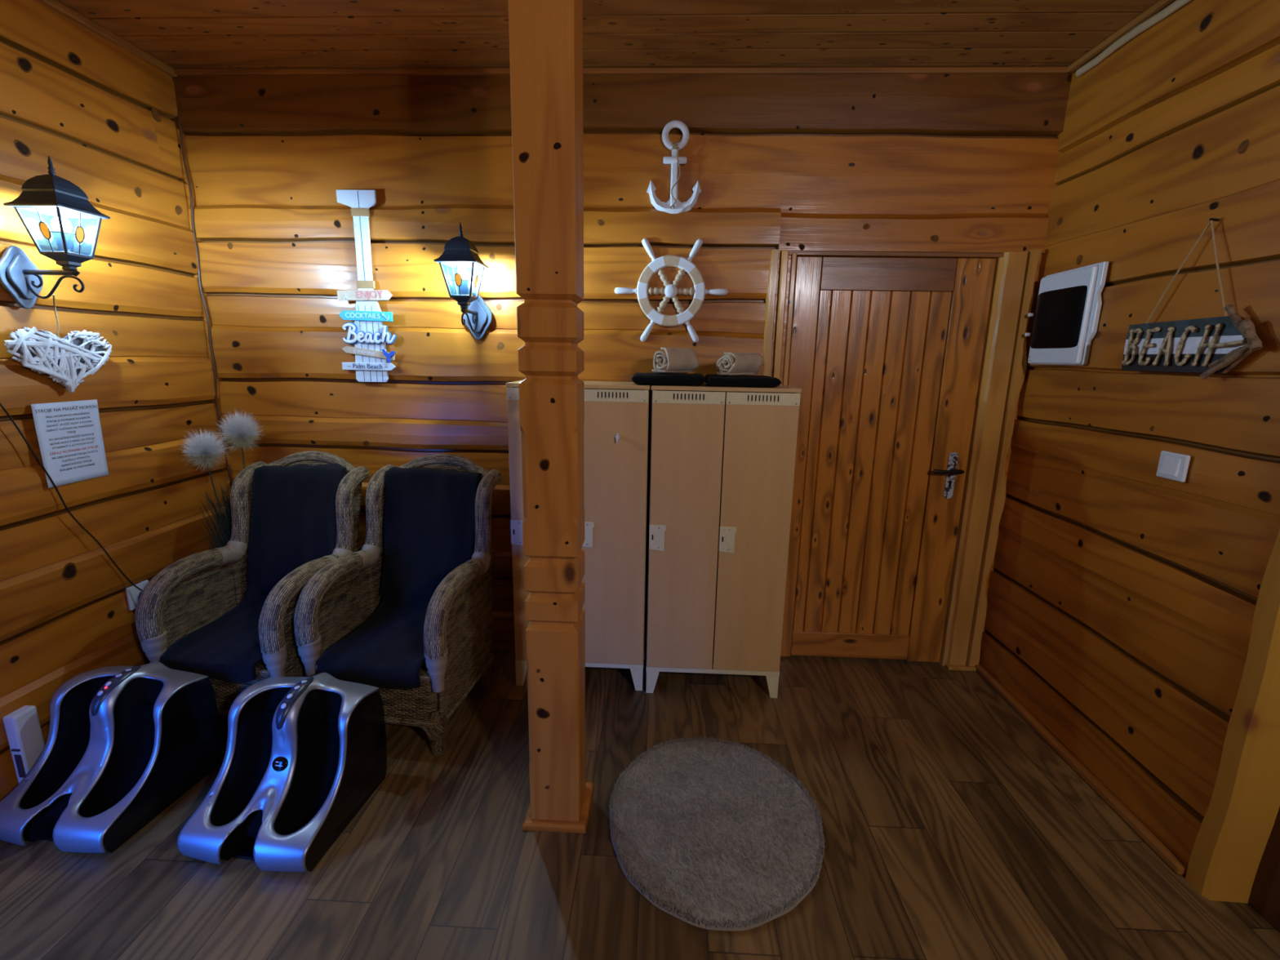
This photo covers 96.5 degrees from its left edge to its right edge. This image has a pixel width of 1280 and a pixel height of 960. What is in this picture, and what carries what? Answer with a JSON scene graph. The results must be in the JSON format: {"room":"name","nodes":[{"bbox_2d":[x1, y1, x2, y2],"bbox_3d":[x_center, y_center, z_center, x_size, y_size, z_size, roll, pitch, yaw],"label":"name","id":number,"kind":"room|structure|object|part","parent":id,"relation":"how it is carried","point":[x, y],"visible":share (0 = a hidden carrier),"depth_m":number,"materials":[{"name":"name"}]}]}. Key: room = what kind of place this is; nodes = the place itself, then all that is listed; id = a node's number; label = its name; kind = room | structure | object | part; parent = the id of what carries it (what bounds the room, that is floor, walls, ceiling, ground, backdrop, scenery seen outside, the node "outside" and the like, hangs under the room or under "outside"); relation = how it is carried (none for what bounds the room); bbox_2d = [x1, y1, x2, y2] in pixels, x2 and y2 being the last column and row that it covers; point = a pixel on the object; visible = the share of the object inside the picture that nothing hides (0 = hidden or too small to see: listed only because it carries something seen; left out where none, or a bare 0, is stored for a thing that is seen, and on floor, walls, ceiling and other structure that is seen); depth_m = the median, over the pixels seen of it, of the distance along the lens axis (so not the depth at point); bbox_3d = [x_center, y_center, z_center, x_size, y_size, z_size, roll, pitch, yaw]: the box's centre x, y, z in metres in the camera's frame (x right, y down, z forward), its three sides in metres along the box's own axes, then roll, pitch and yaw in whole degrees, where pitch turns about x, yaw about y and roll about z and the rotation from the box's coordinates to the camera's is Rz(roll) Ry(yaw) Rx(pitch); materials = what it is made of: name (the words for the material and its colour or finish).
{"room":"changing room","nodes":[
{"label":"changing room","id":0,"kind":"room"},
{"bbox_2d":[0,0,231,801],"bbox_3d":[-2.208,-0.004,0.664,0.046,2.753,4.507,1,12,2],"label":"wall","id":1,"kind":"structure","parent":0,"point":[101,113],"depth_m":2.24,"materials":[{"name":"brown wood"}]},
{"bbox_2d":[2,705,44,783],"bbox_3d":[-2.138,0.938,1.992,0.044,0.292,0.079,1,12,2],"label":"box","id":2,"kind":"object","parent":1,"relation":"attached to","point":[22,726],"visible":0.68,"depth_m":1.97,"materials":[{"name":"white plastic"}]},
{"bbox_2d":[0,155,110,309],"bbox_3d":[-1.980,-0.822,1.912,0.279,0.482,0.179,1,12,2],"label":"wall lantern","id":3,"kind":"object","parent":1,"relation":"attached to","point":[51,194],"visible":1,"depth_m":1.90,"materials":[{"name":"metal"}]},
{"bbox_3d":[-2.114,-0.690,1.947,0.015,0.205,0.138,1,12,2],"label":"wall plate","id":4,"kind":"part","parent":3,"relation":"part of","materials":[{"name":"white metal"}]},
{"bbox_3d":[-1.996,-0.705,1.938,0.196,0.023,0.024,1,12,2],"label":"arm","id":5,"kind":"part","parent":3,"relation":"part of","materials":[{"name":"black metal"}]},
{"bbox_2d":[4,293,111,392],"bbox_3d":[-2.083,-0.491,2.070,0.050,0.344,0.372,1,12,2],"label":"heart","id":6,"kind":"object","parent":3,"relation":"hanging from","point":[69,359],"visible":1,"depth_m":2.05,"materials":[{"name":"wicker"}]},
{"bbox_3d":[-1.929,-0.855,1.903,0.049,0.042,0.048,1,12,2],"label":"bulb","id":7,"kind":"part","parent":3,"relation":"part of","materials":[{"name":"white glass"}]},
{"bbox_2d":[53,229,74,252],"bbox_3d":[-1.930,-0.796,1.916,0.047,0.076,0.047,1,12,2],"label":"bulb","id":8,"kind":"object","parent":3,"relation":"attached to","point":[68,237],"depth_m":1.90,"materials":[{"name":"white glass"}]},
{"bbox_2d":[31,399,108,488],"bbox_3d":[-2.120,-0.142,2.134,0.007,0.299,0.243,1,12,0],"label":"paper notice","id":9,"kind":"object","parent":1,"relation":"attached to","point":[69,436],"visible":1,"depth_m":2.13,"materials":[{"name":"white paper"}]},
{"bbox_2d":[35,404,97,471],"bbox_3d":[-2.119,-0.158,2.135,0.005,0.233,0.223,1,12,2],"label":"print","id":10,"kind":"object","parent":9,"relation":"attached to","point":[67,435],"depth_m":2.12},
{"bbox_2d":[49,445,96,455],"bbox_3d":[-2.121,-0.112,2.141,0.001,0.014,0.184,1,12,1],"label":"print","id":11,"kind":"object","parent":9,"relation":"attached to","point":[60,450],"depth_m":2.13},
{"bbox_2d":[0,402,142,597],"bbox_3d":[-2.109,0.036,2.066,0.061,1.104,0.604,1,12,2],"label":"power cable","id":12,"kind":"object","parent":1,"relation":"attached to","point":[1,405],"visible":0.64,"depth_m":2.09,"materials":[{"name":"black rubber"}]},
{"bbox_2d":[36,0,177,76],"bbox_3d":[-2.157,-1.329,0.350,0.025,0.030,4.457,1,12,2],"label":"trim","id":13,"kind":"structure","parent":1,"relation":"attached to","point":[55,5],"depth_m":2.21,"materials":[{"name":"brown wood"}]},
{"bbox_2d":[125,579,148,610],"bbox_3d":[-2.143,0.491,2.442,0.012,0.100,0.100,1,12,2],"label":"wall socket","id":14,"kind":"object","parent":1,"relation":"attached to","point":[132,593],"visible":0.52,"depth_m":2.41,"materials":[{"name":"white plastic"}]},
{"bbox_2d":[57,0,1159,68],"bbox_3d":[-0.098,-1.321,0.268,4.285,0.060,4.602,1,12,2],"label":"ceiling","id":15,"kind":"structure","parent":0,"point":[178,33],"depth_m":2.16,"materials":[{"name":"brown wood"}]},
{"bbox_2d":[170,74,1072,662],"bbox_3d":[-0.161,-0.425,2.769,3.951,2.753,0.060,1,12,2],"label":"wall","id":16,"kind":"structure","parent":0,"point":[863,162],"depth_m":2.60,"materials":[{"name":"brown wood"}]},
{"bbox_2d":[171,76,232,492],"bbox_3d":[-2.094,-0.484,2.814,0.030,2.685,0.010,1,12,2],"label":"trim","id":17,"kind":"structure","parent":16,"relation":"attached to","point":[177,117],"depth_m":2.72,"materials":[{"name":"brown wood"}]},
{"bbox_2d":[336,189,396,382],"bbox_3d":[-1.290,-0.895,2.676,0.278,0.861,0.035,1,12,2],"label":"sign","id":18,"kind":"object","parent":16,"relation":"attached to","point":[370,333],"visible":1,"depth_m":2.69,"materials":[{"name":"wood"}]},
{"bbox_2d":[433,222,492,339],"bbox_3d":[-0.768,-0.874,2.533,0.179,0.482,0.279,1,12,2],"label":"wall lantern","id":19,"kind":"object","parent":16,"relation":"attached to","point":[459,251],"visible":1,"depth_m":2.47,"materials":[{"name":"metal"}]},
{"bbox_2d":[457,278,468,294],"bbox_3d":[-0.771,-0.839,2.490,0.047,0.076,0.047,1,12,2],"label":"bulb","id":20,"kind":"object","parent":19,"relation":"attached to","point":[464,289],"depth_m":2.47,"materials":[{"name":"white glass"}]},
{"bbox_3d":[-0.770,-0.897,2.477,0.048,0.042,0.049,1,12,2],"label":"bulb","id":21,"kind":"part","parent":19,"relation":"part of","materials":[{"name":"white glass"}]},
{"bbox_3d":[-0.769,-0.760,2.572,0.024,0.023,0.196,1,12,2],"label":"arm","id":22,"kind":"part","parent":19,"relation":"part of","materials":[{"name":"black metal"}]},
{"bbox_3d":[-0.765,-0.766,2.691,0.138,0.205,0.015,1,12,2],"label":"wall plate","id":23,"kind":"part","parent":19,"relation":"part of","materials":[{"name":"white metal"}]},
{"bbox_2d":[173,66,1075,75],"bbox_3d":[-0.140,-1.752,2.448,3.911,0.022,0.023,1,12,2],"label":"trim","id":24,"kind":"structure","parent":16,"relation":"attached to","point":[790,70],"depth_m":2.43,"materials":[{"name":"brown wood"}]},
{"bbox_2d":[614,238,728,342],"bbox_3d":[0.143,-0.871,2.634,0.524,0.457,0.041,1,12,2],"label":"wheel","id":25,"kind":"object","parent":16,"relation":"attached to","point":[642,291],"visible":1,"depth_m":2.62,"materials":[{"name":"white wood"}]},
{"bbox_3d":[-0.064,-0.876,2.644,0.110,0.031,0.031,1,12,2],"label":"spoke handle","id":26,"kind":"part","parent":25,"relation":"part of","materials":[{"name":"white wood"}]},
{"bbox_3d":[0.037,-0.700,2.678,0.072,0.102,0.031,1,12,2],"label":"spoke handle","id":27,"kind":"part","parent":25,"relation":"part of","materials":[{"name":"white wood"}]},
{"bbox_3d":[0.043,-1.047,2.602,0.072,0.102,0.031,1,12,2],"label":"spoke handle","id":28,"kind":"part","parent":25,"relation":"part of","materials":[{"name":"white wood"}]},
{"bbox_3d":[0.243,-0.695,2.670,0.072,0.102,0.031,1,12,2],"label":"spoke handle","id":29,"kind":"part","parent":25,"relation":"part of","materials":[{"name":"white wood"}]},
{"bbox_3d":[0.249,-1.042,2.594,0.072,0.102,0.031,1,12,2],"label":"spoke handle","id":30,"kind":"part","parent":25,"relation":"part of","materials":[{"name":"white wood"}]},
{"bbox_3d":[0.350,-0.866,2.628,0.110,0.031,0.031,1,12,2],"label":"spoke handle","id":31,"kind":"part","parent":25,"relation":"part of","materials":[{"name":"white wood"}]},
{"bbox_2d":[646,120,702,213],"bbox_3d":[0.153,-1.374,2.526,0.248,0.390,0.052,1,12,2],"label":"anchor","id":32,"kind":"object","parent":16,"relation":"attached to","point":[673,206],"visible":1,"depth_m":2.53,"materials":[{"name":"wood"}]},
{"bbox_2d":[763,249,778,376],"bbox_3d":[0.583,-0.048,2.798,0.051,2.030,0.030,1,12,2],"label":"trim","id":33,"kind":"structure","parent":16,"relation":"attached to","point":[770,300],"depth_m":2.63,"materials":[{"name":"brown wood"}]},
{"bbox_2d":[773,249,789,380],"bbox_3d":[0.638,-0.047,2.796,0.032,2.030,0.038,1,12,2],"label":"trim","id":34,"kind":"structure","parent":16,"relation":"attached to","point":[784,253],"depth_m":2.62,"materials":[{"name":"brown wood"}]},
{"bbox_2d":[782,252,796,385],"bbox_3d":[0.683,-0.047,2.817,0.023,2.022,0.052,1,12,2],"label":"trim","id":35,"kind":"structure","parent":16,"relation":"attached to","point":[793,257],"depth_m":2.64,"materials":[{"name":"brown wood"}]},
{"bbox_2d":[780,256,995,662],"bbox_3d":[1.135,-0.029,2.776,0.898,1.996,0.100,1,12,2],"label":"door","id":36,"kind":"structure","parent":16,"relation":"in","point":[886,355],"depth_m":2.77,"materials":[{"name":"brown wood"}]},
{"bbox_3d":[1.099,0.864,3.003,0.602,0.138,0.035,1,12,2],"label":"rail","id":37,"kind":"part","parent":36,"relation":"part of","materials":[{"name":"brown wood"}]},
{"bbox_3d":[1.114,-0.037,2.811,0.605,1.704,0.024,1,12,2],"label":"plank panel","id":38,"kind":"part","parent":36,"relation":"part of","materials":[{"name":"brown wood"}]},
{"bbox_3d":[1.130,-0.940,2.613,0.602,0.146,0.035,1,12,2],"label":"rail","id":39,"kind":"part","parent":36,"relation":"part of","materials":[{"name":"brown wood"}]},
{"bbox_3d":[1.474,-0.009,2.746,0.145,0.095,0.062,1,12,2],"label":"handle","id":40,"kind":"part","parent":36,"relation":"part of","materials":[{"name":"metal"}]},
{"bbox_3d":[1.510,-0.022,2.773,0.042,0.232,0.006,1,12,2],"label":"handle plate","id":41,"kind":"part","parent":36,"relation":"part of","materials":[{"name":"metal"}]},
{"bbox_2d":[788,250,1004,258],"bbox_3d":[1.150,-1.022,2.588,0.956,0.020,0.048,1,12,2],"label":"trim","id":42,"kind":"structure","parent":16,"relation":"attached to","point":[799,253],"depth_m":2.57,"materials":[{"name":"brown wood"}]},
{"bbox_2d":[946,664,976,671],"bbox_3d":[1.665,0.968,2.940,0.161,0.020,0.028,1,12,2],"label":"trim","id":43,"kind":"structure","parent":16,"relation":"attached to","point":[950,667],"depth_m":2.93,"materials":[{"name":"brown wood"}]},
{"bbox_2d":[938,252,1027,666],"bbox_3d":[1.648,-0.024,2.770,0.116,2.030,0.061,1,12,2],"label":"trim","id":44,"kind":"structure","parent":16,"relation":"attached to","point":[1010,269],"depth_m":2.72,"materials":[{"name":"brown wood"}]},
{"bbox_2d":[965,248,1042,666],"bbox_3d":[1.744,-0.022,2.748,0.070,2.040,0.046,1,12,2],"label":"trim","id":45,"kind":"structure","parent":16,"relation":"attached to","point":[1019,362],"depth_m":2.71,"materials":[{"name":"brown wood"}]},
{"bbox_2d":[0,649,1279,959],"bbox_3d":[-0.145,1.421,0.870,4.285,0.050,4.587,1,12,2],"label":"floor","id":46,"kind":"structure","parent":0,"point":[953,829],"depth_m":1.77,"materials":[{"name":"brown wood"}]},
{"bbox_2d":[0,661,222,853],"bbox_3d":[-1.835,0.908,1.961,0.431,0.433,0.466,3,12,7],"label":"foot massager","id":47,"kind":"object","parent":46,"relation":"on","point":[123,744],"visible":1,"depth_m":1.96,"materials":[{"name":"silver metal"}]},
{"bbox_3d":[-1.824,0.730,1.992,0.050,0.094,0.175,3,12,7],"label":"control panel","id":48,"kind":"part","parent":47,"relation":"part of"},
{"bbox_2d":[179,409,266,548],"bbox_3d":[-1.933,0.302,2.749,0.266,1.279,0.354,1,12,2],"label":"plant","id":49,"kind":"object","parent":46,"relation":"on","point":[240,431],"visible":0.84,"depth_m":2.66,"materials":[{"name":"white plant"}]},
{"bbox_3d":[-1.974,0.344,2.765,0.006,0.951,0.170,1,12,-1],"label":"stem","id":50,"kind":"part","parent":49,"relation":"part of","materials":[{"name":"green plant"}]},
{"bbox_3d":[-1.938,0.298,2.828,0.083,1.015,0.005,5,13,17],"label":"stem","id":51,"kind":"part","parent":49,"relation":"part of","materials":[{"name":"green plant"}]},
{"bbox_2d":[134,450,368,716],"bbox_3d":[-1.595,0.465,2.482,0.612,1.087,0.725,3,12,8],"label":"wicker armchair","id":52,"kind":"object","parent":46,"relation":"on","point":[195,590],"visible":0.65,"depth_m":2.35,"materials":[{"name":"wicker"}]},
{"bbox_3d":[-1.874,0.446,2.386,0.080,0.261,0.465,3,12,8],"label":"arm","id":53,"kind":"part","parent":52,"relation":"part of","materials":[{"name":"wicker"}]},
{"bbox_3d":[-1.868,0.602,2.473,0.024,0.519,0.498,3,12,8],"label":"panel","id":54,"kind":"part","parent":52,"relation":"part of","materials":[{"name":"wicker"}]},
{"bbox_3d":[-1.824,0.461,2.687,0.012,0.320,0.197,3,12,8],"label":"panel","id":55,"kind":"part","parent":52,"relation":"part of","materials":[{"name":"wicker"}]},
{"bbox_3d":[-1.805,0.136,2.649,0.032,0.363,0.217,3,12,8],"label":"wing panel","id":56,"kind":"part","parent":52,"relation":"part of","materials":[{"name":"wicker"}]},
{"bbox_2d":[160,462,346,683],"bbox_3d":[-1.596,0.339,2.430,0.454,0.732,0.671,3,12,8],"label":"chair cover","id":57,"kind":"object","parent":52,"relation":"on","point":[293,524],"visible":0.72,"depth_m":2.59,"materials":[{"name":"blue fabric"}]},
{"bbox_3d":[-1.348,0.627,2.399,0.024,0.519,0.498,3,12,8],"label":"panel","id":58,"kind":"part","parent":52,"relation":"part of","materials":[{"name":"wicker"}]},
{"bbox_3d":[-1.352,0.471,2.312,0.080,0.261,0.465,3,12,8],"label":"arm","id":59,"kind":"part","parent":52,"relation":"part of","materials":[{"name":"wicker"}]},
{"bbox_3d":[-1.541,-0.072,2.675,0.544,0.117,0.114,3,12,8],"label":"rail","id":60,"kind":"part","parent":52,"relation":"part of","materials":[{"name":"wicker"}]},
{"bbox_3d":[-1.554,0.276,2.700,0.499,0.769,0.193,3,12,8],"label":"panel","id":61,"kind":"part","parent":52,"relation":"part of","materials":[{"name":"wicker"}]},
{"bbox_3d":[-1.316,0.160,2.580,0.032,0.363,0.217,3,12,8],"label":"wing panel","id":62,"kind":"part","parent":52,"relation":"part of","materials":[{"name":"wicker"}]},
{"bbox_3d":[-1.318,0.486,2.615,0.012,0.320,0.197,3,12,8],"label":"panel","id":63,"kind":"part","parent":52,"relation":"part of","materials":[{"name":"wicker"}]},
{"bbox_2d":[177,672,386,871],"bbox_3d":[-1.180,0.930,1.908,0.431,0.433,0.466,3,12,7],"label":"foot massager","id":64,"kind":"object","parent":46,"relation":"on","point":[304,756],"visible":1,"depth_m":1.90,"materials":[{"name":"silver metal"}]},
{"bbox_3d":[-1.169,0.753,1.939,0.050,0.094,0.175,3,12,7],"label":"control panel","id":65,"kind":"part","parent":64,"relation":"part of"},
{"bbox_3d":[-1.179,0.952,1.923,0.422,0.385,0.446,3,12,7],"label":"black casing","id":66,"kind":"part","parent":64,"relation":"part of","materials":[{"name":"plastic"}]},
{"bbox_2d":[293,453,502,756],"bbox_3d":[-0.975,0.479,2.462,0.612,1.087,0.725,3,12,8],"label":"wicker armchair","id":67,"kind":"object","parent":46,"relation":"on","point":[344,593],"visible":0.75,"depth_m":2.34,"materials":[{"name":"wicker"}]},
{"bbox_3d":[-1.255,0.461,2.367,0.080,0.261,0.465,3,12,8],"label":"arm","id":68,"kind":"part","parent":67,"relation":"part of","materials":[{"name":"wicker"}]},
{"bbox_3d":[-1.249,0.617,2.454,0.024,0.519,0.498,3,12,8],"label":"panel","id":69,"kind":"part","parent":67,"relation":"part of","materials":[{"name":"wicker"}]},
{"bbox_3d":[-1.204,0.476,2.667,0.012,0.320,0.197,3,12,8],"label":"panel","id":70,"kind":"part","parent":67,"relation":"part of","materials":[{"name":"wicker"}]},
{"bbox_3d":[-1.185,0.151,2.630,0.032,0.363,0.217,3,12,8],"label":"wing panel","id":71,"kind":"part","parent":67,"relation":"part of","materials":[{"name":"wicker"}]},
{"bbox_2d":[316,466,481,689],"bbox_3d":[-0.981,0.360,2.409,0.453,0.722,0.663,3,12,8],"label":"chair cover","id":72,"kind":"object","parent":67,"relation":"on","point":[429,522],"visible":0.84,"depth_m":2.57,"materials":[{"name":"blue fabric"}]},
{"bbox_3d":[-0.793,0.983,2.249,0.159,0.200,0.082,-10,16,-41],"label":"leg","id":73,"kind":"part","parent":67,"relation":"part of","materials":[{"name":"wicker"}]},
{"bbox_3d":[-0.922,-0.058,2.655,0.544,0.117,0.114,3,12,8],"label":"rail","id":74,"kind":"part","parent":67,"relation":"part of","materials":[{"name":"wicker"}]},
{"bbox_3d":[-0.733,0.486,2.292,0.080,0.261,0.465,3,12,8],"label":"arm","id":75,"kind":"part","parent":67,"relation":"part of","materials":[{"name":"wicker"}]},
{"bbox_3d":[-0.935,0.291,2.681,0.499,0.769,0.193,3,12,8],"label":"panel","id":76,"kind":"part","parent":67,"relation":"part of","materials":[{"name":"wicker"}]},
{"bbox_3d":[-0.729,0.642,2.380,0.024,0.519,0.498,3,12,8],"label":"panel","id":77,"kind":"part","parent":67,"relation":"part of","materials":[{"name":"wicker"}]},
{"bbox_3d":[-0.729,0.912,2.700,0.056,0.150,0.056,3,12,8],"label":"leg","id":78,"kind":"part","parent":67,"relation":"part of","materials":[{"name":"wicker"}]},
{"bbox_3d":[-0.698,0.500,2.595,0.012,0.320,0.197,3,12,8],"label":"panel","id":79,"kind":"part","parent":67,"relation":"part of","materials":[{"name":"wicker"}]},
{"bbox_2d":[507,0,593,833],"bbox_3d":[-0.260,-0.198,1.712,0.216,2.753,0.217,1,12,2],"label":"carved post","id":80,"kind":"object","parent":46,"relation":"on","point":[546,36],"visible":1,"depth_m":1.62,"materials":[{"name":"brown wood"}]},
{"bbox_3d":[-0.378,1.134,2.005,0.025,0.022,0.217,1,12,2],"label":"trim","id":81,"kind":"part","parent":80,"relation":"part of","materials":[{"name":"brown wood"}]},
{"bbox_3d":[-0.287,1.157,1.907,0.216,0.022,0.025,1,12,2],"label":"trim","id":82,"kind":"part","parent":80,"relation":"part of","materials":[{"name":"brown wood"}]},
{"bbox_3d":[-0.188,1.139,1.997,0.025,0.022,0.217,1,12,2],"label":"trim","id":83,"kind":"part","parent":80,"relation":"part of","materials":[{"name":"brown wood"}]},
{"bbox_2d":[505,380,651,690],"bbox_3d":[-0.271,0.259,2.729,0.616,1.430,0.355,1,12,2],"label":"cabinet","id":84,"kind":"object","parent":46,"relation":"on","point":[616,474],"visible":0.57,"depth_m":2.54,"materials":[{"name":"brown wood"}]},
{"bbox_3d":[-0.419,-0.364,2.427,0.298,0.051,0.002,1,12,2],"label":"vent plate","id":85,"kind":"part","parent":84,"relation":"part of","materials":[{"name":"beige metal"}]},
{"bbox_3d":[-0.543,0.236,2.560,0.073,0.120,0.006,1,12,2],"label":"lock plate","id":86,"kind":"part","parent":84,"relation":"part of","materials":[{"name":"white metal"}]},
{"bbox_3d":[-0.429,0.247,2.569,0.298,1.239,0.016,1,12,2],"label":"door","id":87,"kind":"part","parent":84,"relation":"part of","materials":[{"name":"brown wood"}]},
{"bbox_3d":[-0.561,0.925,2.742,0.062,0.112,0.050,1,12,2],"label":"leg","id":88,"kind":"part","parent":84,"relation":"part of","materials":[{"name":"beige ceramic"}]},
{"bbox_3d":[-0.281,0.838,2.848,0.608,0.022,0.317,1,12,2],"label":"frame","id":89,"kind":"part","parent":84,"relation":"part of","materials":[{"name":"beige wood"}]},
{"bbox_3d":[-0.240,0.244,2.548,0.073,0.120,0.006,1,12,2],"label":"lock plate","id":90,"kind":"part","parent":84,"relation":"part of","materials":[{"name":"white metal"}]},
{"bbox_3d":[-0.126,0.255,2.557,0.299,1.239,0.016,1,12,2],"label":"door","id":91,"kind":"part","parent":84,"relation":"part of","materials":[{"name":"brown wood"}]},
{"bbox_3d":[-0.116,-0.357,2.415,0.299,0.051,0.002,1,12,2],"label":"vent plate","id":92,"kind":"part","parent":84,"relation":"part of","materials":[{"name":"beige metal"}]},
{"bbox_2d":[615,433,620,442],"bbox_3d":[-0.096,-0.180,2.436,0.020,0.039,0.027,1,12,2],"label":"hook","id":93,"kind":"object","parent":84,"relation":"attached to","point":[617,436],"visible":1,"depth_m":2.43,"materials":[{"name":"white plastic"}]},
{"bbox_3d":[-0.016,0.939,2.721,0.062,0.112,0.050,1,12,2],"label":"leg","id":94,"kind":"part","parent":84,"relation":"part of","materials":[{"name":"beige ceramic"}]},
{"bbox_2d":[608,735,825,931],"bbox_3d":[0.256,1.151,1.964,0.735,0.027,0.807,1,12,2],"label":"round rug","id":95,"kind":"object","parent":46,"relation":"on","point":[715,835],"visible":1,"depth_m":1.88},
{"bbox_2d":[645,383,801,697],"bbox_3d":[0.354,0.278,2.689,0.626,1.430,0.355,1,12,2],"label":"cabinet","id":96,"kind":"object","parent":46,"relation":"on","point":[722,458],"visible":1,"depth_m":2.50,"materials":[{"name":"brown wood"}]},
{"bbox_3d":[0.060,0.944,2.703,0.062,0.112,0.050,1,12,2],"label":"leg","id":97,"kind":"part","parent":96,"relation":"part of","materials":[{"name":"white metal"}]},
{"bbox_3d":[0.078,0.256,2.520,0.073,0.120,0.006,1,12,2],"label":"lock plate","id":98,"kind":"part","parent":96,"relation":"part of","materials":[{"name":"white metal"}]},
{"bbox_2d":[631,372,705,385],"bbox_3d":[0.126,-0.451,2.530,0.312,0.052,0.268,1,12,2],"label":"folded towel","id":99,"kind":"object","parent":96,"relation":"on","point":[654,378],"visible":1,"depth_m":2.41,"materials":[{"name":"black fabric"}]},
{"bbox_2d":[651,347,698,372],"bbox_3d":[0.156,-0.526,2.503,0.097,0.104,0.258,10,15,34],"label":"rolled towel","id":100,"kind":"object","parent":99,"relation":"on","point":[672,359],"visible":1,"depth_m":2.44,"materials":[{"name":"beige fabric"}]},
{"bbox_3d":[0.194,0.267,2.529,0.303,1.239,0.016,1,12,2],"label":"door","id":101,"kind":"part","parent":96,"relation":"part of","materials":[{"name":"brown wood"}]},
{"bbox_3d":[0.204,-0.345,2.387,0.303,0.051,0.002,1,12,2],"label":"vent plate","id":102,"kind":"part","parent":96,"relation":"part of","materials":[{"name":"beige metal"}]},
{"bbox_3d":[0.344,0.858,2.808,0.618,0.022,0.317,1,12,2],"label":"frame","id":103,"kind":"part","parent":96,"relation":"part of","materials":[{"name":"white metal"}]},
{"bbox_3d":[0.385,0.264,2.508,0.073,0.120,0.006,1,12,2],"label":"lock plate","id":104,"kind":"part","parent":96,"relation":"part of","materials":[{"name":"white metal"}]},
{"bbox_2d":[704,373,781,386],"bbox_3d":[0.443,-0.438,2.512,0.312,0.046,0.260,1,12,2],"label":"folded towel","id":105,"kind":"object","parent":96,"relation":"on","point":[711,380],"visible":0.99,"depth_m":2.40,"materials":[{"name":"black fabric"}]},
{"bbox_2d":[715,352,762,375],"bbox_3d":[0.437,-0.507,2.489,0.098,0.094,0.258,11,16,39],"label":"rolled towel","id":106,"kind":"object","parent":105,"relation":"on","point":[731,363],"visible":1,"depth_m":2.43,"materials":[{"name":"beige fabric"}]},
{"bbox_3d":[0.502,0.275,2.517,0.304,1.239,0.016,1,12,2],"label":"door","id":107,"kind":"part","parent":96,"relation":"part of","materials":[{"name":"brown wood"}]},
{"bbox_3d":[0.512,-0.337,2.375,0.304,0.051,0.002,1,12,2],"label":"vent plate","id":108,"kind":"part","parent":96,"relation":"part of","materials":[{"name":"beige metal"}]},
{"bbox_3d":[0.615,0.959,2.681,0.062,0.112,0.050,1,12,2],"label":"leg","id":109,"kind":"part","parent":96,"relation":"part of","materials":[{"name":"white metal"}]},
{"bbox_2d":[978,0,1279,866],"bbox_3d":[1.698,0.096,0.512,0.037,2.753,4.507,1,12,2],"label":"wall","id":110,"kind":"structure","parent":0,"point":[1122,596],"depth_m":1.95,"materials":[{"name":"brown wood"}]},
{"bbox_2d":[1024,261,1108,365],"bbox_3d":[1.747,-0.675,2.370,0.053,0.385,0.368,1,12,2],"label":"box","id":111,"kind":"object","parent":110,"relation":"attached to","point":[1069,302],"visible":1,"depth_m":2.31,"materials":[{"name":"white plastic"}]},
{"bbox_2d":[974,664,1187,875],"bbox_3d":[1.713,1.089,2.361,0.033,0.030,1.212,1,12,2],"label":"baseboard","id":112,"kind":"structure","parent":110,"relation":"attached to","point":[1171,859],"depth_m":2.13,"materials":[{"name":"brown wood"}]},
{"bbox_2d":[1066,0,1175,72],"bbox_3d":[1.686,-1.234,0.200,0.027,0.022,4.457,1,12,2],"label":"trim","id":113,"kind":"structure","parent":110,"relation":"attached to","point":[1160,5],"depth_m":2.09,"materials":[{"name":"brown wood"}]},
{"bbox_2d":[1075,0,1191,77],"bbox_3d":[1.744,-1.442,1.301,0.029,0.039,2.101,1,12,2],"label":"trim","id":114,"kind":"structure","parent":110,"relation":"attached to","point":[1177,4],"depth_m":2.05,"materials":[{"name":"wood"}]},
{"bbox_2d":[1155,450,1191,482],"bbox_3d":[1.721,-0.045,1.847,0.020,0.086,0.100,1,12,2],"label":"light switch","id":115,"kind":"object","parent":110,"relation":"attached to","point":[1171,465],"visible":1,"depth_m":1.83,"materials":[{"name":"white plastic"}]},
{"bbox_2d":[1121,217,1262,379],"bbox_3d":[1.724,-0.558,1.768,0.054,0.479,0.490,1,12,2],"label":"arrow sign","id":116,"kind":"object","parent":110,"relation":"attached to","point":[1208,346],"visible":1,"depth_m":1.77,"materials":[{"name":"black paint"}]},
{"bbox_2d":[1185,528,1279,903],"bbox_3d":[1.775,0.240,1.513,0.150,2.050,0.102,1,12,2],"label":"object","id":117,"kind":"structure","parent":110,"relation":"attached to","point":[1233,836],"depth_m":1.61,"materials":[{"name":"brown wood"}]},
{"bbox_2d":[1248,806,1279,933],"bbox_3d":[1.813,0.350,1.010,0.040,2.050,0.942,1,12,2],"label":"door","id":118,"kind":"structure","parent":110,"relation":"in","point":[1264,898],"depth_m":1.63,"materials":[{"name":"brown wood"}]}
]}

